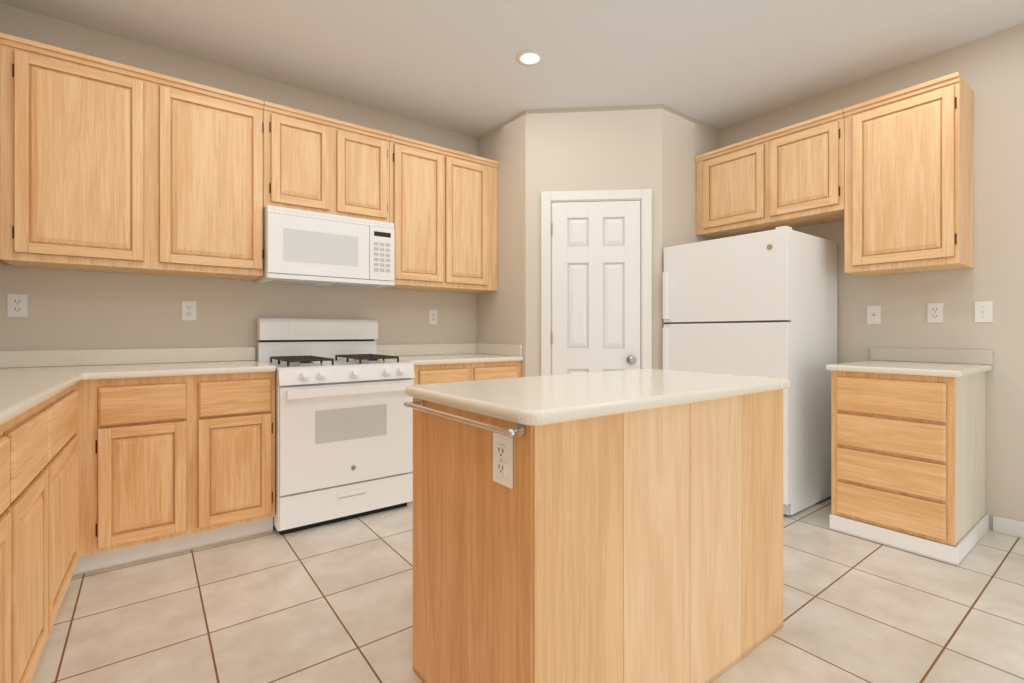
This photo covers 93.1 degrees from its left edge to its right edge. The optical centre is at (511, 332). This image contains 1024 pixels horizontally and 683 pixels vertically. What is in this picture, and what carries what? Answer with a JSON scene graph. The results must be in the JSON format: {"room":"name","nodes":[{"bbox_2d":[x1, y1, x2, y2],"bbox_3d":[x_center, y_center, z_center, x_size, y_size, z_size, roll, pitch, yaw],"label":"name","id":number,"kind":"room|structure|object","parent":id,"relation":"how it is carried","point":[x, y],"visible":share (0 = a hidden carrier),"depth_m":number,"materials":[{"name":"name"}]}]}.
{"room":"kitchen","nodes":[
{"label":"kitchen","id":0,"kind":"room"},
{"bbox_2d":[0,3,1023,530],"bbox_3d":[0.899,-0.278,0.784,5.270,2.740,6.975,0,0,-37],"label":"wall","id":1,"kind":"structure","parent":0,"point":[654,147],"depth_m":3.05,"materials":[{"name":"beige paint"}]},
{"bbox_2d":[0,259,6,265],"bbox_3d":[-1.972,-0.846,1.421,0.300,1.025,2.298,0,0,-35],"label":"upper cabinet","id":2,"kind":"object","parent":1,"relation":"attached to","point":[2,263],"visible":0.08,"depth_m":2.38,"materials":[{"name":"brown wood"}]},
{"bbox_2d":[7,294,27,316],"bbox_3d":[-2.506,-0.136,2.458,0.072,0.116,0.009,0,0,-37],"label":"outlet","id":3,"kind":"object","parent":1,"relation":"attached to","point":[17,304],"visible":1,"depth_m":2.46,"materials":[{"name":"white plastic"}]},
{"bbox_2d":[0,347,255,367],"bbox_3d":[-1.468,0.135,0.571,1.329,0.086,4.909,0,0,-19],"label":"backsplash","id":4,"kind":"structure","parent":1,"relation":"attached to","point":[30,358],"depth_m":2.69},
{"bbox_2d":[182,301,195,320],"bbox_3d":[-1.926,-0.130,2.893,0.072,0.116,0.009,0,0,-37],"label":"outlet","id":5,"kind":"object","parent":1,"relation":"attached to","point":[188,307],"visible":1,"depth_m":2.89,"materials":[{"name":"white plastic"}]},
{"bbox_2d":[0,32,498,292],"bbox_3d":[-1.309,-0.846,3.154,2.772,1.025,0.330,0,0,-37],"label":"upper cabinet","id":6,"kind":"object","parent":1,"relation":"attached to","point":[106,165],"visible":0.96,"depth_m":2.63,"materials":[{"name":"brown wood"}]},
{"bbox_2d":[255,205,394,289],"bbox_3d":[-1.215,-0.524,3.177,0.774,0.423,0.406,0,0,-37],"label":"microwave","id":7,"kind":"object","parent":6,"relation":"attached to","point":[301,247],"visible":1,"depth_m":2.99,"materials":[{"name":"white plastic"}]},
{"bbox_2d":[429,310,436,323],"bbox_3d":[-0.628,-0.124,3.868,0.072,0.116,0.009,0,0,-37],"label":"outlet","id":8,"kind":"object","parent":1,"relation":"attached to","point":[432,313],"visible":1,"depth_m":3.86,"materials":[{"name":"white plastic"}]},
{"bbox_2d":[376,343,521,355],"bbox_3d":[-0.473,0.135,3.595,0.905,0.086,0.628,0,0,-37],"label":"backsplash","id":9,"kind":"structure","parent":1,"relation":"attached to","point":[469,348],"depth_m":3.81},
{"bbox_2d":[551,201,639,374],"bbox_3d":[0.604,0.064,3.503,0.642,2.033,0.079,0,0,5],"label":"pantry door","id":10,"kind":"structure","parent":1,"relation":"in","point":[596,245],"depth_m":3.53,"materials":[{"name":"white wood"}]},
{"bbox_2d":[541,189,651,375],"bbox_3d":[0.610,0.029,3.531,0.795,2.125,0.022,0,0,5],"label":"door frame","id":11,"kind":"structure","parent":1,"relation":"attached to","point":[645,195],"depth_m":3.52,"materials":[{"name":"white wood"}]},
{"bbox_2d":[695,72,973,276],"bbox_3d":[2.005,-0.861,3.238,0.350,0.995,1.525,0,0,-37],"label":"upper cabinet","id":12,"kind":"object","parent":1,"relation":"attached to","point":[897,168],"visible":0.99,"depth_m":2.83,"materials":[{"name":"brown wood"}]},
{"bbox_2d":[867,306,880,323],"bbox_3d":[2.319,-0.113,3.108,0.008,0.116,0.072,0,0,-37],"label":"outlet","id":13,"kind":"object","parent":1,"relation":"attached to","point":[873,312],"visible":1,"depth_m":3.10,"materials":[{"name":"white plastic"}]},
{"bbox_2d":[870,348,992,364],"bbox_3d":[2.474,0.138,2.892,0.017,0.080,0.565,0,0,-37],"label":"backsplash","id":14,"kind":"structure","parent":1,"relation":"attached to","point":[985,357],"depth_m":2.86,"materials":[{"name":"beige"}]},
{"bbox_2d":[927,303,942,322],"bbox_3d":[2.501,-0.116,2.865,0.009,0.116,0.072,0,0,-37],"label":"outlet","id":15,"kind":"object","parent":1,"relation":"attached to","point":[934,310],"visible":1,"depth_m":2.87,"materials":[{"name":"white plastic"}]},
{"bbox_2d":[975,301,992,321],"bbox_3d":[2.622,-0.115,2.697,0.016,0.116,0.072,0,0,-37],"label":"switch","id":16,"kind":"object","parent":1,"relation":"attached to","point":[983,309],"visible":1,"depth_m":2.70,"materials":[{"name":"white plastic"}]},
{"bbox_2d":[993,516,1023,537],"bbox_3d":[2.528,1.050,2.182,6.838,0.085,0.911,0,0,39],"label":"baseboard","id":17,"kind":"structure","parent":1,"relation":"attached to","point":[1001,525],"depth_m":2.62,"materials":[{"name":"white wood"}]},
{"bbox_2d":[0,0,1023,137],"bbox_3d":[0.869,-1.688,0.825,5.270,0.080,6.875,0,0,-37],"label":"ceiling","id":18,"kind":"structure","parent":0,"point":[451,65],"depth_m":2.79,"materials":[{"name":"white paint"}]},
{"bbox_2d":[516,50,543,65],"bbox_3d":[0.108,-1.646,2.912,0.170,0.004,0.170,0,0,-37],"label":"recessed light","id":19,"kind":"object","parent":18,"relation":"in","point":[527,57],"visible":1,"depth_m":2.91,"materials":[{"name":"white glass"}]},
{"bbox_2d":[31,496,1023,682],"bbox_3d":[0.869,1.132,0.825,5.270,0.080,6.875,0,0,-37],"label":"floor","id":20,"kind":"structure","parent":0,"point":[333,602],"depth_m":1.86,"materials":[{"name":"tile"}]},
{"bbox_2d":[0,372,274,682],"bbox_3d":[-0.845,0.651,0.778,1.514,0.881,4.687,0,0,-37],"label":"base cabinet","id":21,"kind":"object","parent":20,"relation":"on","point":[102,474],"visible":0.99,"depth_m":2.21,"materials":[{"name":"brown wood"}]},
{"bbox_2d":[0,360,275,425],"bbox_3d":[-0.844,0.194,0.778,1.515,0.032,4.688,0,0,-37],"label":"countertop","id":22,"kind":"structure","parent":21,"relation":"on","point":[21,389],"depth_m":2.16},
{"bbox_2d":[257,318,414,534],"bbox_3d":[-1.105,0.499,3.036,0.776,1.185,0.737,0,0,-37],"label":"range","id":23,"kind":"object","parent":20,"relation":"on","point":[344,426],"visible":0.97,"depth_m":2.80,"materials":[{"name":"white metal"}]},
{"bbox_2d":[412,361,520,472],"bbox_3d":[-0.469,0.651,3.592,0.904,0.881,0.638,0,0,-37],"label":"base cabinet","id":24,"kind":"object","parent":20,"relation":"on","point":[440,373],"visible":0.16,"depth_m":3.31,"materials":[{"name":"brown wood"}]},
{"bbox_2d":[387,354,522,365],"bbox_3d":[-0.467,0.194,3.587,0.905,0.032,0.648,0,0,-37],"label":"countertop","id":25,"kind":"structure","parent":24,"relation":"on","point":[448,358],"depth_m":3.41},
{"bbox_2d":[404,389,782,682],"bbox_3d":[0.316,0.649,1.678,1.260,0.886,0.635,0,0,-37],"label":"kitchen island","id":26,"kind":"object","parent":20,"relation":"on","point":[642,546],"visible":0.82,"depth_m":1.33,"materials":[{"name":"brown wood"}]},
{"bbox_2d":[493,432,512,488],"bbox_3d":[-0.024,0.305,1.164,0.009,0.120,0.075,0,0,-37],"label":"island outlet","id":27,"kind":"object","parent":26,"relation":"attached to","point":[502,444],"visible":0.95,"depth_m":1.16,"materials":[{"name":"white plastic"}]},
{"bbox_2d":[405,369,790,425],"bbox_3d":[0.344,0.189,1.690,1.264,0.034,0.674,0,0,-37],"label":"island countertop","id":28,"kind":"structure","parent":26,"relation":"on","point":[549,399],"depth_m":1.42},
{"bbox_2d":[663,226,836,515],"bbox_3d":[1.619,0.236,3.350,0.778,1.712,0.843,0,0,-37],"label":"refrigerator","id":29,"kind":"object","parent":20,"relation":"on","point":[764,303],"visible":0.73,"depth_m":3.02,"materials":[{"name":"white metal"}]},
{"bbox_2d":[831,371,985,546],"bbox_3d":[2.195,0.651,2.689,0.706,0.881,0.515,0,0,-37],"label":"base cabinet","id":30,"kind":"object","parent":20,"relation":"on","point":[908,452],"visible":0.94,"depth_m":2.46,"materials":[{"name":"brown wood"}]},
{"bbox_2d":[826,360,992,377],"bbox_3d":[2.193,0.194,2.682,0.718,0.032,0.565,0,0,-37],"label":"countertop","id":31,"kind":"structure","parent":30,"relation":"on","point":[873,366],"depth_m":2.54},
{"bbox_2d":[830,514,988,565],"bbox_3d":[2.200,1.050,2.686,0.702,0.085,0.533,0,0,-37],"label":"baseboard","id":32,"kind":"structure","parent":0,"point":[934,550],"depth_m":2.45,"materials":[{"name":"white wood"}]}
]}

